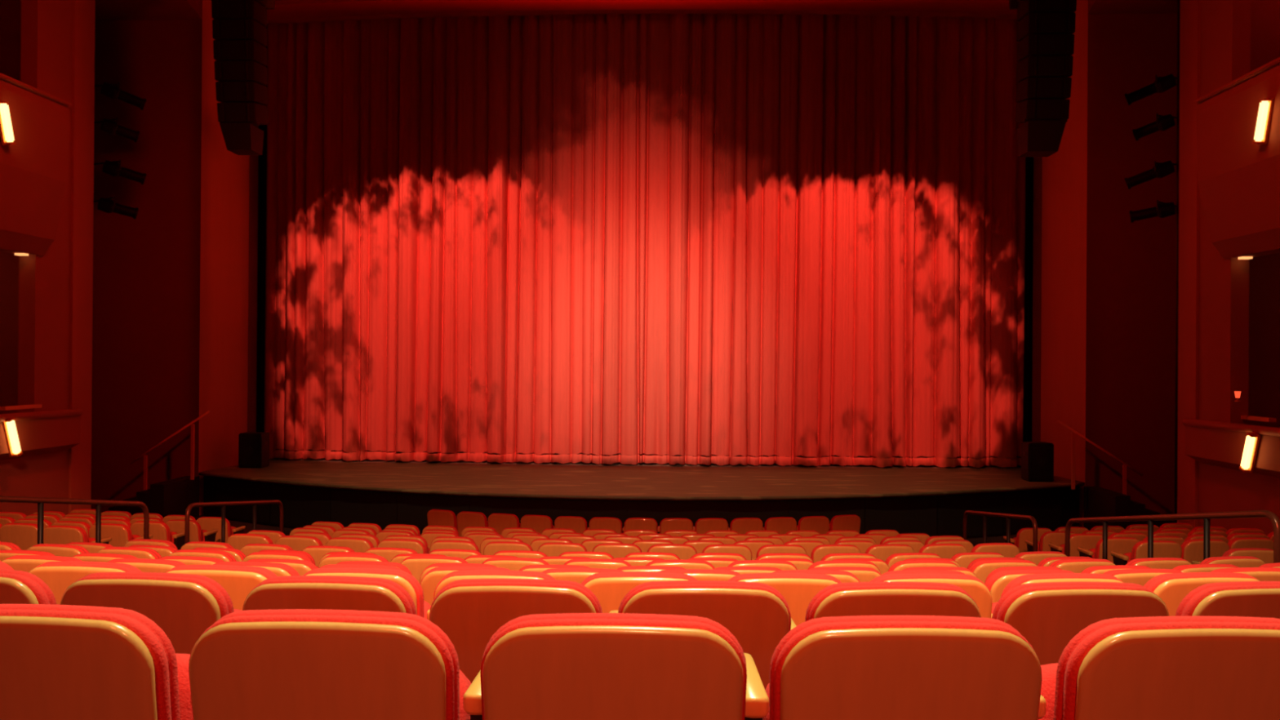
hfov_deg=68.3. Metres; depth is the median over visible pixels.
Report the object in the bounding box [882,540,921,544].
cushion
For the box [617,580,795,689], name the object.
seat
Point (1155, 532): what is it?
cushion
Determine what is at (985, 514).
handrail
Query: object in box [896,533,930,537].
cushion
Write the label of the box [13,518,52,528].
seat
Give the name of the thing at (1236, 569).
cushion
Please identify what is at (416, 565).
seat
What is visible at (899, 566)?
seat
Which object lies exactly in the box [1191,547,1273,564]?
seat
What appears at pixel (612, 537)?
cushion
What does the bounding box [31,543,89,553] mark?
cushion
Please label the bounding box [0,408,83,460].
box
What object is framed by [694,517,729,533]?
seat
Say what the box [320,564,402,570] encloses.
seat
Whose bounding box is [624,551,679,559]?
seat
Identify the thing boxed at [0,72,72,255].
box
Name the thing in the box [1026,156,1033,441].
masking leg
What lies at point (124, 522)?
seat
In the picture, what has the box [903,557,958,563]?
cushion
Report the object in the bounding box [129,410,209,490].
stair handrail
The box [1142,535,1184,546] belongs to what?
seat
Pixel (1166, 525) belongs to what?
cushion
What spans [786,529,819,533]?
cushion
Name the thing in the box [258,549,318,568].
seat
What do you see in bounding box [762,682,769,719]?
seat cushion
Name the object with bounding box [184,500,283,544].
handrail
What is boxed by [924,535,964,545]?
seat
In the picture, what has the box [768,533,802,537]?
cushion
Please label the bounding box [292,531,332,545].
seat
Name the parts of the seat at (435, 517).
panel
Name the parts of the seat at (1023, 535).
armrest, panel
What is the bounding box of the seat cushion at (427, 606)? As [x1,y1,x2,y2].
[423,600,431,618]
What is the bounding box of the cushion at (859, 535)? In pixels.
[854,533,887,536]
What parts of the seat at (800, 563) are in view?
panel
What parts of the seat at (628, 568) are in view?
panel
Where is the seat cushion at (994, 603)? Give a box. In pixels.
[991,601,997,613]
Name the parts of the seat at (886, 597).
panel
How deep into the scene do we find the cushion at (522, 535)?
11.28 m
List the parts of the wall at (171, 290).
wall edge trim, proscenium panel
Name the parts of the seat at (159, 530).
panel, armrest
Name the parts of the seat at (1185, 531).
panel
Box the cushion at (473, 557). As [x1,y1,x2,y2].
[464,555,517,559]
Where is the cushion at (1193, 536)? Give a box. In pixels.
[1184,534,1222,541]
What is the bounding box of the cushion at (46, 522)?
[17,518,52,525]
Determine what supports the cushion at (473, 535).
on the seat at (477, 538)
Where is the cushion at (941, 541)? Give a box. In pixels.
[931,539,969,543]
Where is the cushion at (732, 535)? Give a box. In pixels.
[724,533,759,537]
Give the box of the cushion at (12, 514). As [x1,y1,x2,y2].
[0,511,26,517]
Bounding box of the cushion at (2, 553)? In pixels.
[0,549,54,555]
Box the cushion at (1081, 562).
[1048,558,1111,566]
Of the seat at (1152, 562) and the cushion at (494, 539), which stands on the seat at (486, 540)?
the cushion at (494, 539)
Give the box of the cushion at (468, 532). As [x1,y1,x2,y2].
[463,530,498,534]
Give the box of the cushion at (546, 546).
[537,542,586,551]
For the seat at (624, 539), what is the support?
on the floor
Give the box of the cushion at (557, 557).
[539,555,589,559]
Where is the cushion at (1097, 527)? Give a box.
[1090,525,1123,530]
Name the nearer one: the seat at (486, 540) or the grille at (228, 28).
the seat at (486, 540)
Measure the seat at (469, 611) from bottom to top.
0.840 m
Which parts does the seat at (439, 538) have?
panel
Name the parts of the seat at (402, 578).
panel, armrest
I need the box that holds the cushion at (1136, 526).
[1125,524,1157,528]
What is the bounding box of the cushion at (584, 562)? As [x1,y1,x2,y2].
[563,558,631,565]
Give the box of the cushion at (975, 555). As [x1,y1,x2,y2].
[951,551,1003,559]
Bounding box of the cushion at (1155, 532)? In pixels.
[1153,531,1183,534]
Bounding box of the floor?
[194,514,1083,546]
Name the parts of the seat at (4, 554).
panel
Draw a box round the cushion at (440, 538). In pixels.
[434,536,475,543]
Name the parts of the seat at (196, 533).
panel, armrest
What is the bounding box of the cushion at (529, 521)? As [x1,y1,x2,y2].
[523,515,552,528]
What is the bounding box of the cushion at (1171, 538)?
[1142,535,1180,541]
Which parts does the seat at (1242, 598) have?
panel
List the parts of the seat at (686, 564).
panel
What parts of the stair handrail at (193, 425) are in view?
post, post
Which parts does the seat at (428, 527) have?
panel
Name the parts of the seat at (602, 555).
panel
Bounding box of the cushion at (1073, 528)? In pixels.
[1054,526,1085,531]
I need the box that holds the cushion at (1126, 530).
[1120,528,1147,532]
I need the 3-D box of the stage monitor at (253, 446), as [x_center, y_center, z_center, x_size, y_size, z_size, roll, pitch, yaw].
[-8.299,1.935,20.289,0.519,0.738,0.444,0,0,2]
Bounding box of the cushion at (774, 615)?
[617,580,791,631]
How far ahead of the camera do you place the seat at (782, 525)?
14.58 m
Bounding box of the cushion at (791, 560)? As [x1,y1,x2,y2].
[760,558,813,563]
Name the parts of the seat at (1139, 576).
panel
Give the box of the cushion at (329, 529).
[305,524,336,532]
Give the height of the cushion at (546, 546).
0.483 m
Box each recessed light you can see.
[14,253,28,255]
[1238,256,1253,259]
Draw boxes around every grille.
[219,0,244,17]
[220,19,244,37]
[221,40,244,57]
[222,61,244,79]
[223,82,245,100]
[225,103,246,120]
[239,436,259,466]
[1030,447,1052,479]
[1035,100,1061,118]
[1036,78,1062,96]
[1037,56,1064,75]
[1038,0,1067,9]
[1038,13,1066,31]
[1038,35,1065,53]
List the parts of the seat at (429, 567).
panel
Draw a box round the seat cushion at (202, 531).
[201,529,208,541]
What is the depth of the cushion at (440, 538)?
10.50 m
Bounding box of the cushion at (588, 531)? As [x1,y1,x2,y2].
[582,528,616,533]
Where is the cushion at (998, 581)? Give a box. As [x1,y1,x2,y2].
[984,569,1074,591]
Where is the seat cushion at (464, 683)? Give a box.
[459,669,471,719]
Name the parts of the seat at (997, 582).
panel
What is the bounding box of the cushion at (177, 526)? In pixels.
[168,519,201,541]
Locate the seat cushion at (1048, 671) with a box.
[1038,662,1057,719]
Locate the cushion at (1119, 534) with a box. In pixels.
[1108,532,1144,537]
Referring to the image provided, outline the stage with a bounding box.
[198,449,1084,538]
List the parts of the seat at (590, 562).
panel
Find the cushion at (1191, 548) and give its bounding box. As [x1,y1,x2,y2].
[1181,538,1222,559]
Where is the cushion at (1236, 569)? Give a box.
[1210,567,1279,572]
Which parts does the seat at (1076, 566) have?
panel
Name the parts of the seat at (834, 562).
panel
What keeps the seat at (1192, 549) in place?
on the floor
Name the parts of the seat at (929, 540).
panel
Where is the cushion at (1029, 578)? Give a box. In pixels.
[1000,573,1122,597]
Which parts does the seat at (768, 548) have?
panel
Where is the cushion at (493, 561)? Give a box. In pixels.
[481,557,549,564]
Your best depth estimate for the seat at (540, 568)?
5.51 m
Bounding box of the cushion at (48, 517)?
[28,514,60,520]
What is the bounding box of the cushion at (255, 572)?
[165,564,277,578]
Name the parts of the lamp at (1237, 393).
lamp shade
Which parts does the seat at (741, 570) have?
panel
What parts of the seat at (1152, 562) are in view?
panel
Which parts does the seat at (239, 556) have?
panel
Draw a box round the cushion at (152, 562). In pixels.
[106,558,185,566]
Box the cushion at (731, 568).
[713,566,782,570]
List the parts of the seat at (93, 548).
panel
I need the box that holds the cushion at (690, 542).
[682,540,724,544]
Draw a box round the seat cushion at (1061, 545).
[1059,543,1065,553]
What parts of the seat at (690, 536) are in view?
panel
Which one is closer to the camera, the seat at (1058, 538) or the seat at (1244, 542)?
the seat at (1244, 542)
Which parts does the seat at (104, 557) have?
panel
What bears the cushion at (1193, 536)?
on the seat at (1192, 536)
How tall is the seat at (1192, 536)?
0.840 m
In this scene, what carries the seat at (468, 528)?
on the floor
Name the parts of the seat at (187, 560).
panel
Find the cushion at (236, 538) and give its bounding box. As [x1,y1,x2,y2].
[231,533,273,543]
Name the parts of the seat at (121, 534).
panel, armrest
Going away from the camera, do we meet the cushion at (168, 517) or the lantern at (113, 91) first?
the cushion at (168, 517)
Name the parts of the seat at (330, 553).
panel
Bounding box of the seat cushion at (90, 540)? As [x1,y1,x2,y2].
[87,537,95,542]
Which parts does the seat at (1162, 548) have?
armrest, panel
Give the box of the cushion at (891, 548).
[865,543,911,553]
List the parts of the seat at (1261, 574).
panel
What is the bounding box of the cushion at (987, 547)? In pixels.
[970,542,1014,552]
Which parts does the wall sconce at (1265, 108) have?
sconce glass, plate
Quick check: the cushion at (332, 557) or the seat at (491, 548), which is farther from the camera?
the seat at (491, 548)
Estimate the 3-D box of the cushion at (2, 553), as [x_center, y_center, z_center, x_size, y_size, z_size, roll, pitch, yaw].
[-3.821,1.420,5.874,0.514,0.483,0.138,0,0,9]
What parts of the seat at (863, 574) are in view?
panel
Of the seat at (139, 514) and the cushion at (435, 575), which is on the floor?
the seat at (139, 514)
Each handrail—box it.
[0,495,149,544]
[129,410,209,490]
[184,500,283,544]
[963,510,1037,551]
[1057,419,1142,494]
[1064,510,1279,563]
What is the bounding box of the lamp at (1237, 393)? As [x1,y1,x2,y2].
[1234,391,1240,401]
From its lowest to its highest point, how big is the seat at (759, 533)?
0.840 m
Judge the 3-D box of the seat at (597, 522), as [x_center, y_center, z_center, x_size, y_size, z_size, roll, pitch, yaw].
[-0.493,2.834,14.656,0.589,0.840,0.457,0,0,5]
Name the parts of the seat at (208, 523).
panel, armrest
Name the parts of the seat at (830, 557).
panel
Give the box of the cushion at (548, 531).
[541,528,576,533]
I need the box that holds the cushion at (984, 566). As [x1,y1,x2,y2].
[968,559,1035,572]
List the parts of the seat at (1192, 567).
panel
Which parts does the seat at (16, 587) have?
panel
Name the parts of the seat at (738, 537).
panel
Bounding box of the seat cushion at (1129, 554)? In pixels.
[1123,552,1131,562]
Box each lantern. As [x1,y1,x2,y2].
[93,117,139,142]
[93,159,146,184]
[93,195,138,219]
[94,81,146,110]
[1124,73,1177,105]
[1124,160,1177,189]
[1128,200,1176,222]
[1132,113,1177,141]
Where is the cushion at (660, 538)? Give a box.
[651,536,688,540]
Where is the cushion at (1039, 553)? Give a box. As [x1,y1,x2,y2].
[1013,551,1065,557]
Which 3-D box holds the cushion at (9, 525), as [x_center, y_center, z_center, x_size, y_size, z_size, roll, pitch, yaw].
[-6.885,2.058,10.546,0.514,0.483,0.138,0,0,6]
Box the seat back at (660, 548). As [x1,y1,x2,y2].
[647,543,697,553]
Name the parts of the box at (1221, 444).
box rail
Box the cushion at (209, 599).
[74,572,234,617]
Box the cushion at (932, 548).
[918,543,964,552]
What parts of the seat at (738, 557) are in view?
panel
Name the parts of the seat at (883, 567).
panel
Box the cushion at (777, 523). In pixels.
[764,516,793,530]
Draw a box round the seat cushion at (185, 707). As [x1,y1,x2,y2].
[175,653,193,719]
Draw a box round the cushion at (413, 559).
[400,555,468,563]
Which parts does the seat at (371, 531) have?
panel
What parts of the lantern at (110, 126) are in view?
clamp arm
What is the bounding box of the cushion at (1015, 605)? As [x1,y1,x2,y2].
[991,582,1157,622]
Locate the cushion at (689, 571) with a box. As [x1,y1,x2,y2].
[657,568,740,575]
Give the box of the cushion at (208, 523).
[199,516,231,537]
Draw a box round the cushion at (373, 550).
[365,547,417,553]
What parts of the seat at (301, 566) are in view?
panel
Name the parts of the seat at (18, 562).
panel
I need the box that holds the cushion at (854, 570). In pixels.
[808,566,880,574]
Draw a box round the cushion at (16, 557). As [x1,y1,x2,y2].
[4,555,82,561]
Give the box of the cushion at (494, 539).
[481,537,523,542]
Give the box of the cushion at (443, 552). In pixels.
[429,549,482,555]
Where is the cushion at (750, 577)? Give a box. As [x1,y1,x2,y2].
[727,573,841,582]
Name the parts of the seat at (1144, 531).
panel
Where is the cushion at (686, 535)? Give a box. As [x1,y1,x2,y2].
[681,533,714,536]
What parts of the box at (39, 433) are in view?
box rail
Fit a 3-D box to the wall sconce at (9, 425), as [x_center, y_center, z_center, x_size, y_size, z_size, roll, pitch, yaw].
[-8.609,1.053,12.951,0.112,0.566,0.299,0,0,2]
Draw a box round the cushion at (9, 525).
[4,523,37,528]
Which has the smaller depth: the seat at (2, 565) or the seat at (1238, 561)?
the seat at (2, 565)
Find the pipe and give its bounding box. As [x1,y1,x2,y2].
[1174,0,1179,523]
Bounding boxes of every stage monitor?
[238,431,269,468]
[1021,441,1053,481]
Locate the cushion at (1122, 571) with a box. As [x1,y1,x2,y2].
[1103,568,1183,575]
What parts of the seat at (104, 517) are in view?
panel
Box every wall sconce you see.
[0,100,16,145]
[2,417,22,457]
[1238,431,1260,472]
[1252,97,1274,144]
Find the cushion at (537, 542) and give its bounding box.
[529,538,573,546]
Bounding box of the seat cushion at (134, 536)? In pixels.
[132,534,141,539]
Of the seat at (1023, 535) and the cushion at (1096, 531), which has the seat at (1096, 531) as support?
the cushion at (1096, 531)
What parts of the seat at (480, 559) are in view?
panel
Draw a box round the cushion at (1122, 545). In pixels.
[1094,537,1137,559]
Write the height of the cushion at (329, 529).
0.483 m
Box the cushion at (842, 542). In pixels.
[833,540,874,544]
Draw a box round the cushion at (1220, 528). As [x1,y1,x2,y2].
[1191,526,1224,530]
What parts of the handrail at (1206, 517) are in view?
post, post, post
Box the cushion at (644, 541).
[632,539,673,543]
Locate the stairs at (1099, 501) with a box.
[1083,486,1174,530]
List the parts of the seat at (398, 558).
panel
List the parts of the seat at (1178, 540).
panel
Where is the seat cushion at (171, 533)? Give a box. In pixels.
[169,531,177,543]
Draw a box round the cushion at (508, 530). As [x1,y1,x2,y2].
[500,527,536,534]
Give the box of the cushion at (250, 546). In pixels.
[244,543,293,550]
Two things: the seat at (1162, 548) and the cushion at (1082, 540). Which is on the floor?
the seat at (1162, 548)
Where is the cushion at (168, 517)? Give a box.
[165,515,195,520]
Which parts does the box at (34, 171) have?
box rail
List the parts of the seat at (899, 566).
panel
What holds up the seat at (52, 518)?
on the floor
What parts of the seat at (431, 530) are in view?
panel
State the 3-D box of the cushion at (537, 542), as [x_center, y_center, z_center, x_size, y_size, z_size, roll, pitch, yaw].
[-0.973,2.220,10.489,0.514,0.483,0.138,0,0,3]
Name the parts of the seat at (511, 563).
panel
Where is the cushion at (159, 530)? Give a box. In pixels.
[135,520,170,541]
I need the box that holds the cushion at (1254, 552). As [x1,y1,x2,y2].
[1222,547,1273,556]
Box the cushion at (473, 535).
[466,533,503,537]
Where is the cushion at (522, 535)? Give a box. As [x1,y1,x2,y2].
[511,533,550,538]
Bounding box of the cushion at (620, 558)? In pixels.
[613,557,664,559]
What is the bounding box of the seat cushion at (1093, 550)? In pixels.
[1088,547,1095,558]
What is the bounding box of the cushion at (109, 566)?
[35,560,142,572]
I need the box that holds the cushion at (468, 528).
[462,526,497,532]
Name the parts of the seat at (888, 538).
panel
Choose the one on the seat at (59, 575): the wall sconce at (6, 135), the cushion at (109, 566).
the cushion at (109, 566)
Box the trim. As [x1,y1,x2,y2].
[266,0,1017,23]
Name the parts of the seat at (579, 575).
panel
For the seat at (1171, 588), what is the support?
on the floor
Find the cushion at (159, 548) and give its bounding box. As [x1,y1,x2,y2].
[128,544,177,552]
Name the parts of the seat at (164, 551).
panel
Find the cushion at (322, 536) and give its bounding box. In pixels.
[293,531,332,540]
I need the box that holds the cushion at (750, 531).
[745,530,778,533]
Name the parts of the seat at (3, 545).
panel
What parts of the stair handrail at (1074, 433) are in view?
post, post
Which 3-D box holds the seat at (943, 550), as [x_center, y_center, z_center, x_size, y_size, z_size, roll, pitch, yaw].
[3.125,2.305,9.840,0.589,0.840,0.457,0,0,-5]
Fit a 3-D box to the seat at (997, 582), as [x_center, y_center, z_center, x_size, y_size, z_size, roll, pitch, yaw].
[1.975,1.457,4.822,0.589,0.840,0.457,0,0,-3]
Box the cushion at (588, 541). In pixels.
[581,539,622,544]
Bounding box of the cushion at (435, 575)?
[420,566,511,583]
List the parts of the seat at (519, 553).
panel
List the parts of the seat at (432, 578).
panel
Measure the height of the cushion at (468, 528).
0.483 m
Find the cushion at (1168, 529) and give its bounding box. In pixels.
[1156,527,1189,531]
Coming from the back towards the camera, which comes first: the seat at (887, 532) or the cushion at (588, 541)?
the seat at (887, 532)
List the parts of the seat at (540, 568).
panel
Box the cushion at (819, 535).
[812,533,844,537]
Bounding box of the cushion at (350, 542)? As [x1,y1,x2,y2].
[328,537,373,547]
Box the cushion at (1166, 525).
[1159,523,1190,528]
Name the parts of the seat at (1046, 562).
panel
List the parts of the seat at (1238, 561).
panel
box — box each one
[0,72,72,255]
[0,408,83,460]
[1182,417,1279,477]
[1194,57,1279,259]
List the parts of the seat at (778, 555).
panel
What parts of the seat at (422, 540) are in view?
panel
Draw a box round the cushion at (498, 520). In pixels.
[491,513,519,527]
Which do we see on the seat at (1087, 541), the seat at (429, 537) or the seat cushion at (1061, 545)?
the seat cushion at (1061, 545)
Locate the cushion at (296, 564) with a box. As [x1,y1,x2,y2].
[247,558,317,569]
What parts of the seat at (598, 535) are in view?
panel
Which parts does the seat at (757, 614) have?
armrest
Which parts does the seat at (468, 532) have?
panel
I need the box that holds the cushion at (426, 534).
[420,532,457,536]
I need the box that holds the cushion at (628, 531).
[622,529,657,533]
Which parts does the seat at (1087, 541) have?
armrest, panel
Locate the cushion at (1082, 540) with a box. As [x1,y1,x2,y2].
[1064,533,1102,548]
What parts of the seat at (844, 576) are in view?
panel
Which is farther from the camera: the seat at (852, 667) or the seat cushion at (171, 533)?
the seat cushion at (171, 533)
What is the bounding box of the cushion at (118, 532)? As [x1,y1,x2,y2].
[94,523,132,541]
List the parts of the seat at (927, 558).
panel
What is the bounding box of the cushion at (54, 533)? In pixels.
[46,525,88,542]
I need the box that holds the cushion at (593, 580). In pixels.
[581,571,697,585]
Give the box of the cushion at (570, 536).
[557,534,595,539]
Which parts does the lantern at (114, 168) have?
clamp arm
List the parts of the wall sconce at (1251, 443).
sconce glass, plate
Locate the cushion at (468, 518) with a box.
[460,511,487,526]
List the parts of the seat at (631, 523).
panel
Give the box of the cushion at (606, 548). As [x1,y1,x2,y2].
[591,543,642,552]
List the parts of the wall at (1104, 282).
proscenium panel, wall edge trim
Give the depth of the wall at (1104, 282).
18.75 m
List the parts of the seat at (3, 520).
panel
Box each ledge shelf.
[0,404,41,410]
[1240,415,1276,422]
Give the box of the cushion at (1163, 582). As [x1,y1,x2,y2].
[1143,572,1257,591]
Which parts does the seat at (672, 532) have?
panel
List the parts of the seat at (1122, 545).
armrest, panel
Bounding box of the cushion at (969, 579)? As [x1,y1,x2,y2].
[869,573,987,587]
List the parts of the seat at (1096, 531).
panel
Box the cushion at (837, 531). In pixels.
[826,529,858,533]
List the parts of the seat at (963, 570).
panel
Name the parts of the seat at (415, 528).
panel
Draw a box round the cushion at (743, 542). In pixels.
[733,540,774,544]
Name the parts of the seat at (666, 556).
panel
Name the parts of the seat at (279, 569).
panel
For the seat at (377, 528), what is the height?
0.840 m
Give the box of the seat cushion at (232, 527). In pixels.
[230,526,235,535]
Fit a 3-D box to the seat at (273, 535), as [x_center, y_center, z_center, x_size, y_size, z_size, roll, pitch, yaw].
[-4.275,2.377,11.003,0.620,0.840,0.447,0,0,10]
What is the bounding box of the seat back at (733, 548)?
[702,544,751,553]
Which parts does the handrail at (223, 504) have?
post, post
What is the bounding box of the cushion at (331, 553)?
[324,551,376,555]
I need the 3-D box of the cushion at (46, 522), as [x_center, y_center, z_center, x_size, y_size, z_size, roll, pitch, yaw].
[-7.410,2.178,11.550,0.514,0.483,0.138,0,0,6]
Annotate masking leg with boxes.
[256,124,264,431]
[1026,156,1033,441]
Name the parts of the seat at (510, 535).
panel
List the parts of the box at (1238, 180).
box rail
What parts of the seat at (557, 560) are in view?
panel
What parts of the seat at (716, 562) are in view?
panel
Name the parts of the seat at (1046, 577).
panel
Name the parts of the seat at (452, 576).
panel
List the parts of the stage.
panel, panel, panel, panel, panel, panel, panel, panel, panel, panel, panel, panel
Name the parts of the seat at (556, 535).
panel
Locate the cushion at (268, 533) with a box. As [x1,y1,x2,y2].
[248,529,285,536]
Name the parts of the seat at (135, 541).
panel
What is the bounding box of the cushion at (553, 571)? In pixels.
[542,568,622,573]
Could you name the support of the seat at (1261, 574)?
on the floor
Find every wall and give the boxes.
[0,0,258,515]
[262,26,1027,467]
[1031,0,1279,535]
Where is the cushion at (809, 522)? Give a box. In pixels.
[797,515,826,530]
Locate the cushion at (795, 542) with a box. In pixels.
[783,540,824,544]
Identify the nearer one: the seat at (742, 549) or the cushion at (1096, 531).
the seat at (742, 549)
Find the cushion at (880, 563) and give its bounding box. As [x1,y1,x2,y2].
[831,558,889,568]
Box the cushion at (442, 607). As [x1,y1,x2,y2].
[429,578,602,620]
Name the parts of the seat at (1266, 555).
armrest, panel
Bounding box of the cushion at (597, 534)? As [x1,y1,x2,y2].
[593,533,626,536]
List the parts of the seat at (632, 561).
panel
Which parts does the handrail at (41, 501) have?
post, post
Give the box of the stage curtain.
[264,13,1025,467]
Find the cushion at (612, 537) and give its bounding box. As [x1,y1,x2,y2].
[604,535,642,540]
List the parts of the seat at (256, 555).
panel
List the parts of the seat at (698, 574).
panel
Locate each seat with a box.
[0,511,26,520]
[0,515,15,525]
[0,523,37,550]
[0,541,21,550]
[0,549,54,560]
[0,560,13,569]
[0,568,60,604]
[0,604,193,719]
[1,555,82,572]
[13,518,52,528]
[24,514,60,523]
[26,543,89,557]
[28,560,142,604]
[32,511,65,518]
[43,525,111,544]
[50,520,90,537]
[57,516,94,526]
[60,572,242,653]
[63,513,95,521]
[66,542,113,553]
[70,508,95,515]
[71,552,137,562]
[88,523,152,546]
[93,519,131,528]
[96,546,161,559]
[101,511,132,519]
[101,515,130,521]
[106,558,185,573]
[123,538,177,550]
[128,544,177,557]
[129,512,163,519]
[129,517,164,524]
[129,520,184,550]
[159,555,224,564]
[162,515,195,523]
[165,519,217,542]
[165,564,277,609]
[168,549,236,561]
[180,541,233,549]
[188,608,482,719]
[193,546,245,561]
[196,516,245,542]
[213,561,299,576]
[226,533,273,550]
[240,543,293,556]
[242,551,312,563]
[242,575,416,614]
[246,529,285,544]
[247,558,317,575]
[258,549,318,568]
[275,535,323,551]
[289,527,328,535]
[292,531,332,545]
[302,545,355,566]
[303,524,336,537]
[303,567,431,620]
[311,521,344,530]
[318,554,388,568]
[319,551,376,564]
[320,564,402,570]
[325,537,373,552]
[331,528,370,537]
[337,533,379,547]
[337,560,412,575]
[342,526,377,536]
[347,522,382,533]
[364,547,417,561]
[375,530,413,542]
[377,538,427,553]
[382,528,417,535]
[384,524,421,536]
[384,534,430,553]
[390,553,447,563]
[400,555,468,582]
[419,563,497,584]
[420,532,457,548]
[420,566,511,605]
[421,528,458,536]
[422,525,458,534]
[426,509,457,530]
[429,540,479,551]
[429,549,482,559]
[429,578,617,683]
[431,536,479,552]
[433,569,555,599]
[456,511,488,536]
[461,526,497,537]
[462,530,498,537]
[464,555,517,564]
[466,533,503,551]
[480,537,523,555]
[480,613,768,719]
[481,557,549,570]
[483,541,533,555]
[488,513,520,534]
[493,550,547,558]
[500,527,536,537]
[505,531,541,537]
[511,533,550,545]
[519,564,590,572]
[520,515,554,533]
[529,538,573,551]
[537,542,586,556]
[539,555,589,564]
[541,528,576,537]
[542,568,622,583]
[548,532,584,538]
[554,515,589,533]
[557,534,595,543]
[559,551,613,559]
[563,558,631,568]
[581,539,622,551]
[581,571,697,613]
[582,528,616,536]
[589,516,624,533]
[591,543,642,558]
[593,533,626,539]
[604,535,642,543]
[613,557,664,565]
[617,565,684,572]
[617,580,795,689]
[622,529,657,536]
[624,517,659,533]
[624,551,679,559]
[632,539,673,551]
[637,533,671,539]
[645,559,714,568]
[647,543,697,559]
[651,536,688,544]
[657,568,740,581]
[659,517,694,533]
[663,529,697,536]
[681,533,714,540]
[682,540,724,553]
[686,557,737,568]
[690,552,746,560]
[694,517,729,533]
[697,536,737,544]
[702,544,755,559]
[704,529,738,536]
[713,566,782,573]
[724,533,759,541]
[727,573,841,626]
[728,560,797,570]
[729,517,764,533]
[733,540,774,559]
[744,536,783,544]
[745,530,778,537]
[755,544,806,558]
[755,552,813,561]
[760,558,813,569]
[762,615,1046,719]
[763,516,797,533]
[768,533,802,543]
[771,569,860,582]
[783,540,824,556]
[786,529,819,537]
[790,536,830,544]
[796,515,830,533]
[804,581,981,622]
[807,560,880,573]
[808,566,880,582]
[810,544,861,563]
[812,533,844,544]
[820,552,876,560]
[826,529,859,537]
[828,514,860,533]
[831,558,889,574]
[833,540,874,553]
[835,536,876,544]
[854,533,887,544]
[865,529,899,536]
[865,543,914,561]
[869,573,992,617]
[880,536,919,544]
[880,569,964,575]
[882,540,924,552]
[884,552,941,567]
[888,560,958,571]
[896,533,930,544]
[901,566,977,577]
[903,557,960,567]
[918,543,967,558]
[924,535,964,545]
[931,539,973,552]
[951,551,1004,568]
[967,557,1024,568]
[968,559,1036,583]
[970,542,1019,557]
[984,565,1062,583]
[984,569,1074,603]
[991,573,1123,613]
[991,582,1168,665]
[1003,527,1052,552]
[1013,551,1067,565]
[1025,531,1075,551]
[1037,556,1091,566]
[1038,615,1279,719]
[1048,533,1102,556]
[1048,558,1115,573]
[1054,526,1088,533]
[1077,537,1139,563]
[1080,564,1151,573]
[1081,529,1115,537]
[1090,525,1124,533]
[1103,568,1183,586]
[1108,532,1147,541]
[1110,540,1182,564]
[1120,528,1154,536]
[1125,524,1159,531]
[1125,557,1191,568]
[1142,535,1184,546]
[1143,572,1259,616]
[1153,531,1187,539]
[1156,527,1191,534]
[1159,523,1194,530]
[1173,564,1238,573]
[1175,581,1279,618]
[1181,538,1229,564]
[1184,534,1228,543]
[1187,529,1227,537]
[1191,526,1227,532]
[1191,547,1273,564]
[1200,555,1265,567]
[1210,567,1279,581]
[1225,528,1265,536]
[1226,533,1270,541]
[1227,537,1273,550]
[1258,562,1279,568]
[1267,531,1273,541]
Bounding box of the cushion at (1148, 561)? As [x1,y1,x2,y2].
[1125,557,1187,564]
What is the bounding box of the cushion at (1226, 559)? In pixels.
[1200,555,1259,564]
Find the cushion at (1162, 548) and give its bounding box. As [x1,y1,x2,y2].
[1131,540,1176,559]
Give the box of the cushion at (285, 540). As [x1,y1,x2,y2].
[280,535,323,545]
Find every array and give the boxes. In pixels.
[211,0,275,155]
[1008,0,1076,156]
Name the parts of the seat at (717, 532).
panel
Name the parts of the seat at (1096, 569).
panel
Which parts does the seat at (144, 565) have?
panel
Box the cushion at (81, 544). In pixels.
[66,542,113,546]
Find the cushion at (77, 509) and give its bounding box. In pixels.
[73,508,95,511]
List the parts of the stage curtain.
curtain panel, curtain panel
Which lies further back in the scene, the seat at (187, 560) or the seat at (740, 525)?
the seat at (740, 525)
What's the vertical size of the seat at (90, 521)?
0.840 m
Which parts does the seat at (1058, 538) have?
armrest, panel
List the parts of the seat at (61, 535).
panel, armrest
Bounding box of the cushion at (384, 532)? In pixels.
[377,530,413,535]
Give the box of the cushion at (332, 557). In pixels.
[321,554,388,561]
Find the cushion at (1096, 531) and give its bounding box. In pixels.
[1081,529,1114,533]
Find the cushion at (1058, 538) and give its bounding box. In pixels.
[1039,531,1075,551]
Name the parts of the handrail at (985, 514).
post, post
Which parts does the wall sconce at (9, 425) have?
plate, sconce glass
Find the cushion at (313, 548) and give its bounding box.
[302,545,355,551]
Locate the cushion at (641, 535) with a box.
[637,533,671,536]
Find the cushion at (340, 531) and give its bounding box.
[335,528,370,534]
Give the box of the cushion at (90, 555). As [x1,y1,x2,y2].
[72,552,137,558]
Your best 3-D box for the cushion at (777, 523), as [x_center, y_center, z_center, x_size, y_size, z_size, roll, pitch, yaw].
[2.181,2.674,14.658,0.514,0.483,0.138,0,0,-11]
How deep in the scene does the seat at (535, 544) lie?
10.42 m
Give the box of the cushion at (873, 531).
[865,529,899,533]
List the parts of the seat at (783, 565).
panel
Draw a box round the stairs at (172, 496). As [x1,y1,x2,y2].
[108,475,199,517]
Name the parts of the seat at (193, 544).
panel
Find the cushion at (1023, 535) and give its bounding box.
[1016,527,1051,548]
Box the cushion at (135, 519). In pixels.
[133,517,164,522]
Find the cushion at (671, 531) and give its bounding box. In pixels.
[663,529,697,533]
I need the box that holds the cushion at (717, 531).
[704,529,738,533]
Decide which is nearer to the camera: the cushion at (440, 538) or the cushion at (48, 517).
the cushion at (440, 538)
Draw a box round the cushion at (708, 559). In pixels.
[686,557,737,561]

